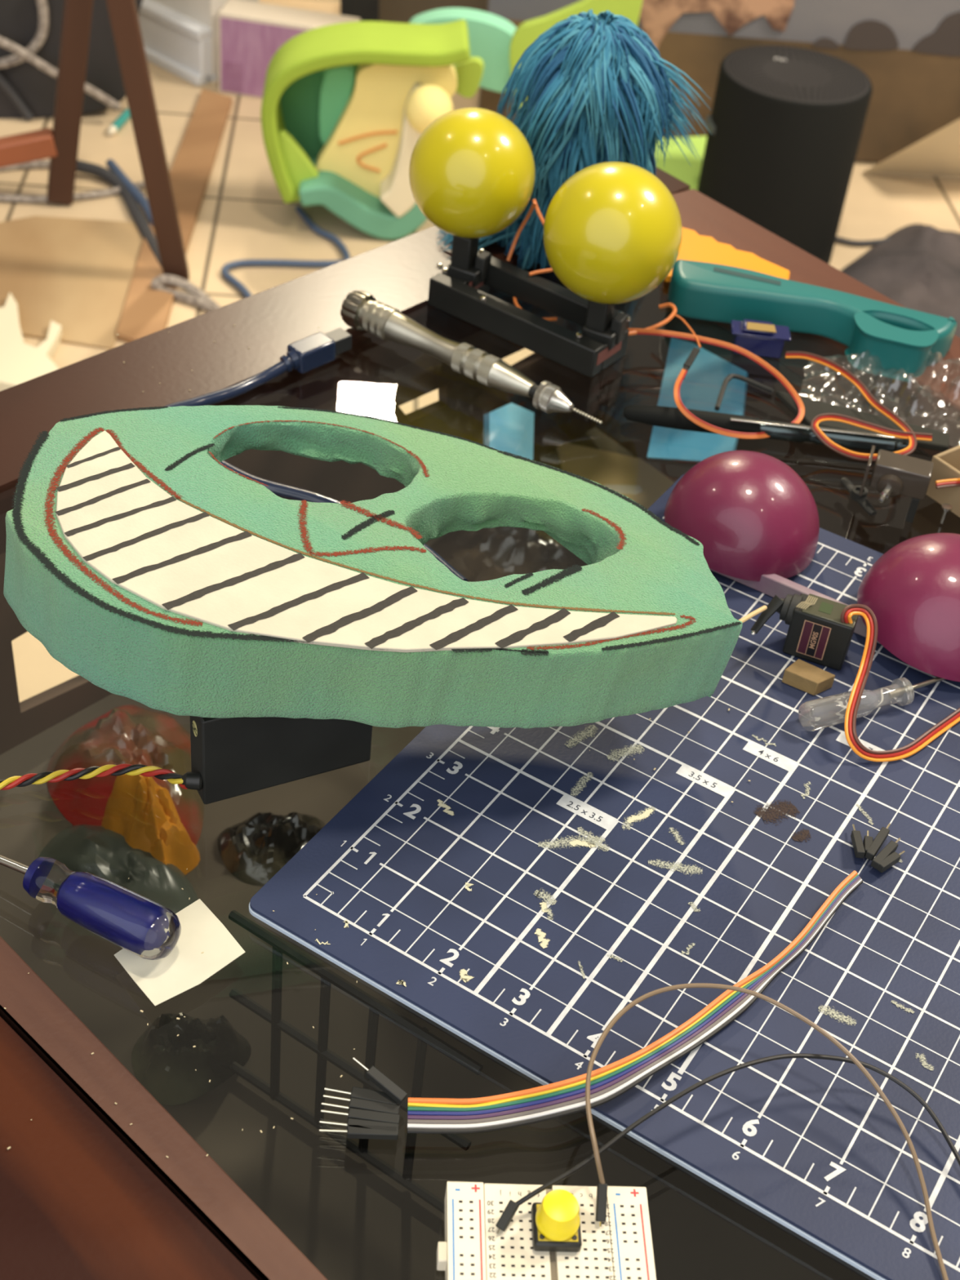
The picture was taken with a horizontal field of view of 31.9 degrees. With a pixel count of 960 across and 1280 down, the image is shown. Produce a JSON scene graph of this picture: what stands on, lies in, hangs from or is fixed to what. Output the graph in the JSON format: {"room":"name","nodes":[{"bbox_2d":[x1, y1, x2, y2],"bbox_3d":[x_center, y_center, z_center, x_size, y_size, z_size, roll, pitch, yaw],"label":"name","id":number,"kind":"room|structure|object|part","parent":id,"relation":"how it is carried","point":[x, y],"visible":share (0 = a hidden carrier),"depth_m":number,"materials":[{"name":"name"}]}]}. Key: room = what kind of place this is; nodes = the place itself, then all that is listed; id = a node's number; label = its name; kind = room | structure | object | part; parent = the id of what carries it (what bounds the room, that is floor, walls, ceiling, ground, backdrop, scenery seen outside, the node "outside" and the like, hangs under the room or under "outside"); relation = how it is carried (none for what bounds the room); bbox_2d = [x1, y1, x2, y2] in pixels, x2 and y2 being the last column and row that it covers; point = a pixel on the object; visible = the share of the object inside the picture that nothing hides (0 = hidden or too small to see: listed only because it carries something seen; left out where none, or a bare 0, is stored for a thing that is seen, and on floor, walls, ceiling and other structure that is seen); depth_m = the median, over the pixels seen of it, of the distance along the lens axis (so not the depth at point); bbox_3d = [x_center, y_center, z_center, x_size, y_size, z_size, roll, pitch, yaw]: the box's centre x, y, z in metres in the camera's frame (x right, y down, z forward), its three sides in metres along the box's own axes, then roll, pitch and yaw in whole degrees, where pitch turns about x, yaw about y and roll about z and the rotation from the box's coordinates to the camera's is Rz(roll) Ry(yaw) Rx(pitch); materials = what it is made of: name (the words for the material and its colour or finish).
{"room":"hobby workshop","nodes":[
{"label":"hobby workshop","id":0,"kind":"room"},
{"bbox_2d":[151,0,258,82],"bbox_3d":[-0.752,-1.501,2.022,1.372,1.219,0.076,34,47,28],"label":"wall","id":1,"kind":"structure","parent":0,"point":[205,12],"depth_m":2.03,"materials":[{"name":"paint"}]},
{"bbox_2d":[137,0,215,85],"bbox_3d":[-0.835,-1.043,2.366,1.372,0.067,0.030,34,47,28],"label":"baseboard","id":2,"kind":"structure","parent":1,"relation":"attached to","point":[175,42],"depth_m":2.06,"materials":[{"name":"white paint"}]},
{"bbox_2d":[312,0,340,2],"bbox_3d":[-0.118,-1.276,2.004,0.813,1.016,0.038,3,40,-5],"label":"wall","id":3,"kind":"structure","parent":0,"point":[333,1],"depth_m":2.31,"materials":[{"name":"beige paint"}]},
{"bbox_2d":[0,0,959,702],"bbox_3d":[0.289,-0.560,2.025,6.604,0.025,6.604,26,44,21],"label":"floor","id":4,"kind":"structure","parent":0,"point":[243,214],"depth_m":1.84,"materials":[{"name":"beige tile"}]},
{"bbox_2d":[0,73,33,120],"bbox_3d":[-0.534,-0.622,1.911,0.046,0.063,0.010,-4,41,-13],"label":"cable","id":5,"kind":"object","parent":4,"relation":"on","point":[5,85],"visible":1,"depth_m":1.91,"materials":[{"name":"grey plastic"}]},
{"bbox_2d":[0,160,49,172],"bbox_3d":[-0.504,-0.519,1.838,0.069,0.010,0.014,-10,43,-19],"label":"cable","id":6,"kind":"object","parent":4,"relation":"on","point":[39,164],"visible":0.65,"depth_m":1.84,"materials":[{"name":"white plastic"}]},
{"bbox_2d":[0,292,62,391],"bbox_3d":[-0.426,-0.275,1.557,0.077,0.012,0.176,-4,41,-13],"label":"foam","id":7,"kind":"object","parent":4,"relation":"on","point":[20,362],"visible":0.81,"depth_m":1.54,"materials":[{"name":"beige"}]},
{"bbox_2d":[0,215,142,349],"bbox_3d":[-0.435,-0.359,1.663,0.181,0.004,0.254,3,40,-5],"label":"board","id":8,"kind":"object","parent":4,"relation":"on","point":[75,274],"visible":0.81,"depth_m":1.67,"materials":[{"name":"brown wood"}]},
{"bbox_2d":[0,0,142,118],"bbox_3d":[-0.504,-0.711,1.938,0.234,0.208,0.127,-4,41,-13],"label":"bag","id":9,"kind":"object","parent":4,"relation":"on","point":[19,19],"visible":0.46,"depth_m":1.91,"materials":[{"name":"fabric"}]},
{"bbox_2d":[0,0,48,68],"bbox_3d":[-0.518,-0.679,1.866,0.077,0.092,0.011,-4,41,-13],"label":"cable","id":10,"kind":"object","parent":9,"relation":"on","point":[37,42],"visible":0.94,"depth_m":1.87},
{"bbox_2d":[0,36,120,111],"bbox_3d":[-0.479,-0.640,1.892,0.142,0.091,0.010,-4,41,-13],"label":"cable","id":11,"kind":"object","parent":9,"relation":"on","point":[31,58],"visible":0.77,"depth_m":1.88,"materials":[{"name":"white plastic"}]},
{"bbox_2d":[0,181,145,203],"bbox_3d":[-0.439,-0.478,1.798,0.172,0.008,0.024,-11,43,-20],"label":"cable","id":12,"kind":"object","parent":4,"relation":"on","point":[140,185],"visible":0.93,"depth_m":1.79,"materials":[{"name":"white plastic"}]},
{"bbox_2d":[0,0,189,280],"bbox_3d":[-0.384,-0.542,1.645,0.288,0.309,0.123,30,45,25],"label":"wooden easel","id":13,"kind":"object","parent":4,"relation":"on","point":[60,144],"visible":0.93,"depth_m":1.66,"materials":[{"name":"brown wood"}]},
{"bbox_3d":[-0.418,-0.563,1.712,0.064,0.249,0.020,-4,41,-13],"label":"leg","id":14,"kind":"part","parent":13,"relation":"part of","materials":[{"name":"brown wood"}]},
{"bbox_3d":[-0.313,-0.478,1.579,0.071,0.309,0.020,-2,41,-10],"label":"leg","id":15,"kind":"part","parent":13,"relation":"part of","materials":[{"name":"brown wood"}]},
{"bbox_2d":[75,160,162,268],"bbox_3d":[-0.366,-0.451,1.770,0.044,0.021,0.251,-18,46,-27],"label":"cable","id":16,"kind":"object","parent":4,"relation":"on","point":[101,172],"visible":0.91,"depth_m":1.79,"materials":[{"name":"grey plastic"}]},
{"bbox_2d":[107,108,130,135],"bbox_3d":[-0.418,-0.599,1.943,0.010,0.010,0.061,11,40,5],"label":"marker pen","id":17,"kind":"object","parent":4,"relation":"on","point":[125,116],"visible":0.95,"depth_m":1.94,"materials":[{"name":"teal plastic"}]},
{"bbox_2d":[115,88,232,342],"bbox_3d":[-0.323,-0.469,1.805,0.048,0.007,0.606,4,40,-3],"label":"plank","id":18,"kind":"object","parent":4,"relation":"on","point":[146,310],"visible":0.8,"depth_m":1.80,"materials":[{"name":"brown wood"}]},
{"bbox_2d":[105,159,153,226],"bbox_3d":[-0.359,-0.461,1.785,0.015,0.015,0.211,-15,45,-23],"label":"cable","id":19,"kind":"object","parent":18,"relation":"on","point":[111,164],"visible":0.66,"depth_m":1.80,"materials":[{"name":"blue plastic"}]},
{"bbox_2d":[151,274,220,311],"bbox_3d":[-0.278,-0.336,1.646,0.096,0.021,0.029,26,44,21],"label":"cable","id":20,"kind":"object","parent":4,"relation":"on","point":[197,298],"visible":0.91,"depth_m":1.65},
{"bbox_2d":[221,259,344,297],"bbox_3d":[-0.199,-0.378,1.714,0.093,0.007,0.165,32,46,27],"label":"cable","id":21,"kind":"object","parent":4,"relation":"on","point":[292,263],"visible":0.75,"depth_m":1.72,"materials":[{"name":"blue plastic"}]},
{"bbox_2d":[217,0,363,98],"bbox_3d":[-0.208,-0.702,2.027,0.208,0.098,0.052,10,40,4],"label":"box","id":22,"kind":"object","parent":4,"relation":"on","point":[251,33],"visible":0.42,"depth_m":2.00,"materials":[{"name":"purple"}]},
{"bbox_3d":[-0.235,-0.690,2.010,0.156,0.090,0.001,10,40,4],"label":"purple panel","id":23,"kind":"part","parent":22,"relation":"part of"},
{"bbox_2d":[294,205,350,259],"bbox_3d":[-0.161,-0.424,1.774,0.025,0.007,0.148,-11,43,-20],"label":"cable","id":24,"kind":"object","parent":4,"relation":"on","point":[299,209],"visible":0.76,"depth_m":1.78,"materials":[{"name":"blue plastic"}]},
{"bbox_2d":[340,0,379,21],"bbox_3d":[-0.155,-0.789,2.174,0.056,0.153,0.038,3,40,-5],"label":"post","id":25,"kind":"object","parent":4,"relation":"on","point":[366,10],"visible":0.18,"depth_m":2.14,"materials":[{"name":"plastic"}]},
{"bbox_2d":[261,19,470,239],"bbox_3d":[-0.123,-0.527,1.748,0.207,0.218,0.122,2,40,-5],"label":"sculpture","id":26,"kind":"object","parent":4,"relation":"on","point":[346,107],"visible":0.85,"depth_m":1.74,"materials":[{"name":"green plastic"}]},
{"bbox_2d":[379,0,488,23],"bbox_3d":[-0.043,-0.864,2.257,0.188,0.086,0.051,3,40,-5],"label":"base cabinet","id":27,"kind":"object","parent":4,"relation":"on","point":[390,11],"visible":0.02,"depth_m":2.24,"materials":[{"name":"brown wood"}]},
{"bbox_2d":[0,167,959,1279],"bbox_3d":[0.148,0.282,0.653,0.981,0.434,0.755,36,48,30],"label":"coffee table","id":28,"kind":"object","parent":4,"relation":"on","point":[86,1193],"visible":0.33,"depth_m":0.67,"materials":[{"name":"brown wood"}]},
{"bbox_2d":[0,854,181,959],"bbox_3d":[-0.144,0.070,0.513,0.117,0.016,0.017,20,42,15],"label":"screwdriver","id":29,"kind":"object","parent":28,"relation":"on","point":[135,923],"visible":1,"depth_m":0.50,"materials":[{"name":"blue plastic"}]},
{"bbox_2d":[39,824,198,913],"bbox_3d":[-0.145,0.097,0.699,0.090,0.017,0.045,26,44,21],"label":"plastic","id":30,"kind":"object","parent":28,"relation":"on","point":[98,851],"visible":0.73,"depth_m":0.70,"materials":[{"name":"clear plastic"}]},
{"bbox_2d":[46,704,204,845],"bbox_3d":[-0.150,0.051,0.741,0.090,0.032,0.077,26,44,21],"label":"plastic wrapper","id":31,"kind":"object","parent":28,"relation":"on","point":[129,734],"visible":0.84,"depth_m":0.73,"materials":[{"name":"red plastic"}]},
{"bbox_2d":[101,773,199,875],"bbox_3d":[-0.141,0.071,0.709,0.052,0.044,0.041,26,44,21],"label":"scrap","id":32,"kind":"object","parent":28,"relation":"on","point":[144,812],"visible":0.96,"depth_m":0.70,"materials":[{"name":"plastic"}]},
{"bbox_3d":[0.030,0.233,0.383,0.894,0.033,0.020,35,48,30],"label":"table rail","id":33,"kind":"part","parent":28,"relation":"part of","materials":[{"name":"brown wood"}]},
{"bbox_2d":[114,898,245,1005],"bbox_3d":[-0.091,0.094,0.507,0.033,0.001,0.028,-26,50,-33],"label":"paper square","id":34,"kind":"object","parent":28,"relation":"on","point":[185,967],"visible":0.94,"depth_m":0.51,"materials":[{"name":"white paper"}]},
{"bbox_2d":[0,715,372,804],"bbox_3d":[-0.100,0.035,0.547,0.134,0.038,0.023,-8,42,-17],"label":"box","id":35,"kind":"object","parent":28,"relation":"on","point":[231,757],"visible":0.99,"depth_m":0.55,"materials":[{"name":"black plastic"}]},
{"bbox_2d":[131,1012,251,1105],"bbox_3d":[-0.112,0.152,0.635,0.041,0.022,0.042,26,44,21],"label":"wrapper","id":36,"kind":"object","parent":28,"relation":"on","point":[165,1063],"visible":0.99,"depth_m":0.63,"materials":[{"name":"clear plastic"}]},
{"bbox_2d":[217,811,325,885],"bbox_3d":[-0.087,0.083,0.721,0.049,0.021,0.039,-9,43,-18],"label":"wrapper","id":37,"kind":"object","parent":28,"relation":"on","point":[255,849],"visible":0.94,"depth_m":0.72,"materials":[{"name":"clear plastic"}]},
{"bbox_3d":[-0.110,-0.049,0.821,0.006,0.179,0.531,34,47,29],"label":"panel","id":38,"kind":"part","parent":28,"relation":"part of","materials":[{"name":"black glass"}]},
{"bbox_2d":[164,328,467,581],"bbox_3d":[-0.079,-0.076,0.700,0.097,0.013,0.184,-8,42,-17],"label":"cable","id":39,"kind":"object","parent":28,"relation":"on","point":[306,354],"visible":0.57,"depth_m":0.75,"materials":[{"name":"blue plastic"}]},
{"bbox_3d":[-0.104,-0.129,0.792,0.062,0.033,0.612,35,48,29],"label":"table rail","id":40,"kind":"part","parent":28,"relation":"part of","materials":[{"name":"brown wood"}]},
{"bbox_2d":[228,910,483,1213],"bbox_3d":[-0.047,0.150,0.590,0.105,0.091,0.005,27,44,22],"label":"grid","id":41,"kind":"object","parent":28,"relation":"on","point":[328,977],"visible":0.89,"depth_m":0.59,"materials":[{"name":"black metal"}]},
{"bbox_2d":[4,324,750,1157],"bbox_3d":[-0.032,-0.003,0.627,0.240,0.004,0.443,1,40,-7],"label":"crumbs","id":42,"kind":"object","parent":28,"relation":"on","point":[141,1011],"visible":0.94,"depth_m":0.49,"materials":[{"name":"beige"}]},
{"bbox_2d":[0,433,875,1279],"bbox_3d":[0.184,0.204,0.645,0.856,0.015,0.530,36,48,30],"label":"shelf","id":43,"kind":"object","parent":28,"relation":"attached to","point":[348,1218],"depth_m":0.64,"materials":[{"name":"black glass"}]},
{"bbox_2d":[340,290,602,424],"bbox_3d":[-0.005,-0.128,0.764,0.138,0.018,0.018,28,44,23],"label":"rotary tool handpiece","id":44,"kind":"object","parent":28,"relation":"on","point":[360,310],"visible":1,"depth_m":0.76,"materials":[{"name":"silver metal"}]},
{"bbox_3d":[-0.014,-0.133,0.770,0.094,0.016,0.016,26,44,21],"label":"handle","id":45,"kind":"part","parent":44,"relation":"part of","materials":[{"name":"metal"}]},
{"bbox_2d":[429,526,587,582],"bbox_3d":[0.025,-0.051,0.895,0.112,0.020,0.074,-10,43,-19],"label":"wrapper","id":46,"kind":"object","parent":28,"relation":"on","point":[483,554],"visible":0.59,"depth_m":0.89,"materials":[{"name":"clear plastic"}]},
{"bbox_2d":[484,402,533,460],"bbox_3d":[0.015,-0.108,0.897,0.041,0.029,0.026,-19,46,-27],"label":"sticky note","id":47,"kind":"object","parent":28,"relation":"in","point":[509,428],"visible":0.76,"depth_m":0.89,"materials":[{"name":"blue paper"}]},
{"bbox_2d":[436,1181,656,1279],"bbox_3d":[0.018,0.170,0.416,0.056,0.022,0.082,3,40,-4],"label":"breadboard","id":48,"kind":"object","parent":28,"relation":"on","point":[472,1249],"depth_m":0.43,"materials":[{"name":"beige plastic"}]},
{"bbox_3d":[-0.003,0.174,0.418,0.010,0.009,0.082,3,40,-4],"label":"power rail","id":49,"kind":"part","parent":48,"relation":"part of","materials":[{"name":"beige plastic"}]},
{"bbox_3d":[0.020,0.149,0.434,0.012,0.012,0.012,3,40,-4],"label":"push button","id":50,"kind":"part","parent":48,"relation":"part of","materials":[{"name":"yellow plastic"}]},
{"bbox_3d":[0.020,0.151,0.435,0.010,0.001,0.010,3,40,-4],"label":"plate","id":51,"kind":"part","parent":48,"relation":"part of","materials":[{"name":"yellow"}]},
{"bbox_3d":[0.040,0.176,0.422,0.011,0.009,0.082,3,40,-4],"label":"power rail","id":52,"kind":"part","parent":48,"relation":"part of","materials":[{"name":"beige plastic"}]},
{"bbox_2d":[435,8,711,273],"bbox_3d":[0.049,-0.255,0.844,0.132,0.122,0.092,10,40,4],"label":"wig","id":53,"kind":"object","parent":28,"relation":"on","point":[598,87],"visible":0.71,"depth_m":0.81,"materials":[{"name":"blue"}]},
{"bbox_2d":[248,474,959,1279],"bbox_3d":[0.200,0.098,0.541,0.458,0.003,0.304,26,44,21],"label":"cutting mat","id":54,"kind":"object","parent":28,"relation":"on","point":[511,888],"visible":0.73,"depth_m":0.53,"materials":[{"name":"blue plastic"}]},
{"bbox_2d":[3,404,742,728],"bbox_3d":[-0.037,-0.026,0.567,0.239,0.062,0.132,-3,41,-11],"label":"mask","id":55,"kind":"object","parent":54,"relation":"on","point":[164,576],"visible":1,"depth_m":0.54,"materials":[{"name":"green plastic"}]},
{"bbox_3d":[-0.041,-0.016,0.528,0.202,0.025,0.076,13,40,8],"label":"teeth panel","id":56,"kind":"part","parent":55,"relation":"part of","materials":[{"name":"white paint"}]},
{"bbox_2d":[319,823,905,1139],"bbox_3d":[0.056,0.105,0.504,0.224,0.010,0.048,-20,47,-28],"label":"bundle","id":57,"kind":"object","parent":54,"relation":"on","point":[373,1114],"visible":0.98,"depth_m":0.47,"materials":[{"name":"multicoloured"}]},
{"bbox_2d":[495,1053,959,1234],"bbox_3d":[0.068,0.136,0.460,0.135,0.017,0.043,-1,41,-10],"label":"jumper wire","id":58,"kind":"object","parent":54,"relation":"on","point":[511,1208],"visible":1,"depth_m":0.46,"materials":[{"name":"black"}]},
{"bbox_2d":[585,982,948,1279],"bbox_3d":[0.078,0.132,0.462,0.102,0.024,0.072,8,40,1],"label":"jumper wire","id":59,"kind":"object","parent":54,"relation":"on","point":[602,1188],"visible":1,"depth_m":0.46,"materials":[{"name":"brown"}]},
{"bbox_2d":[782,658,835,695],"bbox_3d":[0.122,0.014,0.622,0.017,0.006,0.009,26,44,21],"label":"wooden block","id":60,"kind":"object","parent":54,"relation":"on","point":[802,675],"visible":1,"depth_m":0.62,"materials":[{"name":"brown wood"}]},
{"bbox_2d":[664,450,959,681],"bbox_3d":[0.144,-0.036,0.657,0.154,0.041,0.069,26,44,21],"label":"purple balls","id":61,"kind":"object","parent":54,"relation":"on","point":[755,520],"visible":0.97,"depth_m":0.65,"materials":[{"name":"purple paint"}]},
{"bbox_2d":[750,593,959,761],"bbox_3d":[0.138,0.011,0.611,0.087,0.027,0.061,26,44,21],"label":"motor","id":62,"kind":"object","parent":54,"relation":"on","point":[820,631],"visible":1,"depth_m":0.62,"materials":[{"name":"black plastic"}]},
{"bbox_2d":[738,605,767,622],"bbox_3d":[0.099,-0.008,0.619,0.003,0.006,0.024,33,46,27],"label":"skewer","id":63,"kind":"object","parent":62,"relation":"attached to","point":[762,608],"visible":0.69,"depth_m":0.62,"materials":[{"name":"brown wood"}]},
{"bbox_3d":[0.131,-0.011,0.624,0.020,0.001,0.012,19,41,14],"label":"case lid","id":64,"kind":"part","parent":62,"relation":"part of","materials":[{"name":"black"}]},
{"bbox_2d":[798,676,944,731],"bbox_3d":[0.158,0.018,0.619,0.091,0.011,0.011,-13,44,-22],"label":"screwdriver","id":65,"kind":"object","parent":54,"relation":"on","point":[828,711],"visible":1,"depth_m":0.60,"materials":[{"name":"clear plastic"}]},
{"bbox_2d":[408,107,804,439],"bbox_3d":[0.058,-0.174,0.771,0.214,0.095,0.079,26,44,21],"label":"mechanism","id":66,"kind":"object","parent":28,"relation":"on","point":[612,232],"visible":1,"depth_m":0.77,"materials":[{"name":"yellow plastic"}]},
{"bbox_3d":[-0.006,-0.186,0.817,0.016,0.024,0.013,22,42,17],"label":"post","id":67,"kind":"part","parent":66,"relation":"part of","materials":[{"name":"black plastic"}]},
{"bbox_3d":[0.058,-0.150,0.783,0.016,0.024,0.013,22,42,17],"label":"post","id":68,"kind":"part","parent":66,"relation":"part of","materials":[{"name":"black plastic"}]},
{"bbox_2d":[585,426,633,456],"bbox_3d":[0.091,-0.147,1.033,0.046,0.001,0.143,10,40,3],"label":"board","id":69,"kind":"object","parent":28,"relation":"on","point":[602,441],"visible":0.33,"depth_m":0.99,"materials":[{"name":"brown wood"}]},
{"bbox_2d":[556,442,674,508],"bbox_3d":[0.169,-0.080,0.963,0.252,0.002,0.095,5,40,-3],"label":"scrap","id":70,"kind":"object","parent":28,"relation":"on","point":[602,467],"depth_m":0.97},
{"bbox_3d":[0.082,-0.085,0.958,0.023,0.002,0.009,1,40,-7],"label":"white strip","id":71,"kind":"part","parent":70,"relation":"part of","materials":[{"name":"beige paper"}]},
{"bbox_2d":[647,337,748,462],"bbox_3d":[0.116,-0.122,0.886,0.065,0.050,0.050,26,44,21],"label":"paper scraps","id":72,"kind":"object","parent":28,"relation":"in","point":[700,389],"visible":0.81,"depth_m":0.88,"materials":[{"name":"blue paper"}]},
{"bbox_2d":[664,226,790,281],"bbox_3d":[0.130,-0.200,0.880,0.065,0.004,0.062,7,40,0],"label":"scraper","id":73,"kind":"object","parent":28,"relation":"on","point":[695,246],"visible":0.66,"depth_m":0.88,"materials":[{"name":"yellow plastic"}]},
{"bbox_2d":[714,373,773,410],"bbox_3d":[0.120,-0.113,0.779,0.023,0.002,0.034,26,44,21],"label":"key","id":74,"kind":"object","parent":28,"relation":"on","point":[730,376],"visible":1,"depth_m":0.79,"materials":[{"name":"black metal"}]},
{"bbox_2d":[622,404,909,452],"bbox_3d":[0.130,-0.095,0.754,0.131,0.010,0.010,7,40,0],"label":"pen","id":75,"kind":"object","parent":28,"relation":"on","point":[655,415],"visible":0.95,"depth_m":0.75,"materials":[{"name":"black plastic"}]},
{"bbox_3d":[0.336,0.056,0.756,0.013,0.123,0.813,-25,49,-32],"label":"panel","id":76,"kind":"part","parent":28,"relation":"part of","materials":[{"name":"black glass"}]},
{"bbox_3d":[0.374,0.003,0.704,0.055,0.033,0.877,-25,49,-32],"label":"table rail","id":77,"kind":"part","parent":28,"relation":"part of","materials":[{"name":"brown wood"}]},
{"bbox_2d":[667,259,956,382],"bbox_3d":[0.161,-0.162,0.829,0.141,0.020,0.044,20,42,15],"label":"tool","id":78,"kind":"object","parent":28,"relation":"on","point":[893,336],"visible":0.96,"depth_m":0.82,"materials":[{"name":"plastic"}]},
{"bbox_2d":[730,319,932,461],"bbox_3d":[0.152,-0.114,0.774,0.051,0.017,0.128,-18,46,-26],"label":"blue servo","id":79,"kind":"object","parent":28,"relation":"on","point":[759,338],"visible":0.98,"depth_m":0.79,"materials":[{"name":"blue"}]},
{"bbox_2d":[840,477,876,515],"bbox_3d":[0.164,-0.063,0.725,0.007,0.005,0.026,-11,43,-20],"label":"servo horn","id":80,"kind":"object","parent":28,"relation":"on","point":[854,491],"visible":1,"depth_m":0.72,"materials":[{"name":"grey plastic"}]},
{"bbox_2d":[775,390,949,451],"bbox_3d":[0.174,-0.098,0.769,0.082,0.004,0.022,16,41,11],"label":"pen","id":81,"kind":"object","parent":28,"relation":"on","point":[940,442],"visible":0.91,"depth_m":0.77,"materials":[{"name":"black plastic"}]},
{"bbox_2d":[811,351,959,418],"bbox_3d":[0.203,-0.129,0.798,0.095,0.017,0.092,15,41,9],"label":"plastic bag","id":82,"kind":"object","parent":28,"relation":"on","point":[825,357],"visible":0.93,"depth_m":0.80,"materials":[{"name":"clear plastic"}]},
{"bbox_2d":[858,445,959,523],"bbox_3d":[0.188,-0.062,0.712,0.053,0.024,0.025,9,40,2],"label":"motor","id":83,"kind":"object","parent":28,"relation":"on","point":[894,474],"visible":1,"depth_m":0.71,"materials":[{"name":"metal"}]},
{"bbox_3d":[0.184,-0.056,0.714,0.003,0.012,0.004,15,41,10],"label":"support leg","id":84,"kind":"part","parent":83,"relation":"part of","materials":[{"name":"black plastic"}]},
{"bbox_2d":[925,444,959,517],"bbox_3d":[0.238,-0.059,0.720,0.052,0.019,0.076,-22,48,-30],"label":"cardboard box","id":85,"kind":"object","parent":28,"relation":"on","point":[947,463],"visible":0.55,"depth_m":0.72,"materials":[{"name":"brown cardboard"}]},
{"bbox_2d":[940,502,952,524],"bbox_3d":[0.198,-0.053,0.714,0.004,0.009,0.005,26,44,21],"label":"screw","id":86,"kind":"object","parent":28,"relation":"on","point":[946,507],"visible":1,"depth_m":0.71,"materials":[{"name":"silver metal"}]},
{"bbox_2d":[408,0,642,107],"bbox_3d":[0.045,-0.620,1.822,0.263,0.220,0.107,8,40,1],"label":"foam fin","id":87,"kind":"object","parent":4,"relation":"on","point":[496,45],"visible":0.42,"depth_m":1.82,"materials":[{"name":"green"}]},
{"bbox_2d":[648,135,706,190],"bbox_3d":[0.206,-0.514,1.895,0.087,0.055,0.180,10,40,4],"label":"foam offcut","id":88,"kind":"object","parent":4,"relation":"on","point":[677,166],"visible":0.11,"depth_m":1.88,"materials":[{"name":"green"}]},
{"bbox_2d":[478,0,959,162],"bbox_3d":[0.585,-0.822,1.881,1.128,0.607,0.028,3,40,-5],"label":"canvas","id":89,"kind":"object","parent":4,"relation":"on","point":[908,51],"visible":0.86,"depth_m":1.96,"materials":[{"name":"brown fabric"}]},
{"bbox_3d":[0.585,-0.823,1.882,1.128,0.607,0.025,3,40,-5],"label":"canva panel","id":90,"kind":"part","parent":89,"relation":"part of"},
{"bbox_2d":[697,44,872,263],"bbox_3d":[0.319,-0.511,1.796,0.158,0.199,0.158,26,44,21],"label":"smart speaker","id":91,"kind":"object","parent":4,"relation":"on","point":[785,124],"visible":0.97,"depth_m":1.73},
{"bbox_3d":[0.327,-0.585,1.732,0.151,0.001,0.151,26,44,21],"label":"plate","id":92,"kind":"part","parent":91,"relation":"part of","materials":[{"name":"grey"}]},
{"bbox_2d":[835,236,892,245],"bbox_3d":[0.438,-0.449,1.888,0.086,0.006,0.017,-3,41,-11],"label":"cable","id":93,"kind":"object","parent":4,"relation":"on","point":[855,242],"visible":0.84,"depth_m":1.88,"materials":[{"name":"grey plastic"}]},
{"bbox_2d":[840,223,959,337],"bbox_3d":[0.471,-0.388,1.800,0.189,0.035,0.345,8,40,1],"label":"cloth","id":94,"kind":"object","parent":4,"relation":"on","point":[917,268],"visible":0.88,"depth_m":1.79,"materials":[{"name":"grey fabric"}]},
{"bbox_2d":[862,118,959,177],"bbox_3d":[0.587,-0.594,1.966,0.226,0.155,0.093,1,40,-7],"label":"board","id":95,"kind":"object","parent":4,"relation":"on","point":[937,154],"visible":1,"depth_m":2.01,"materials":[{"name":"beige"}]}
]}

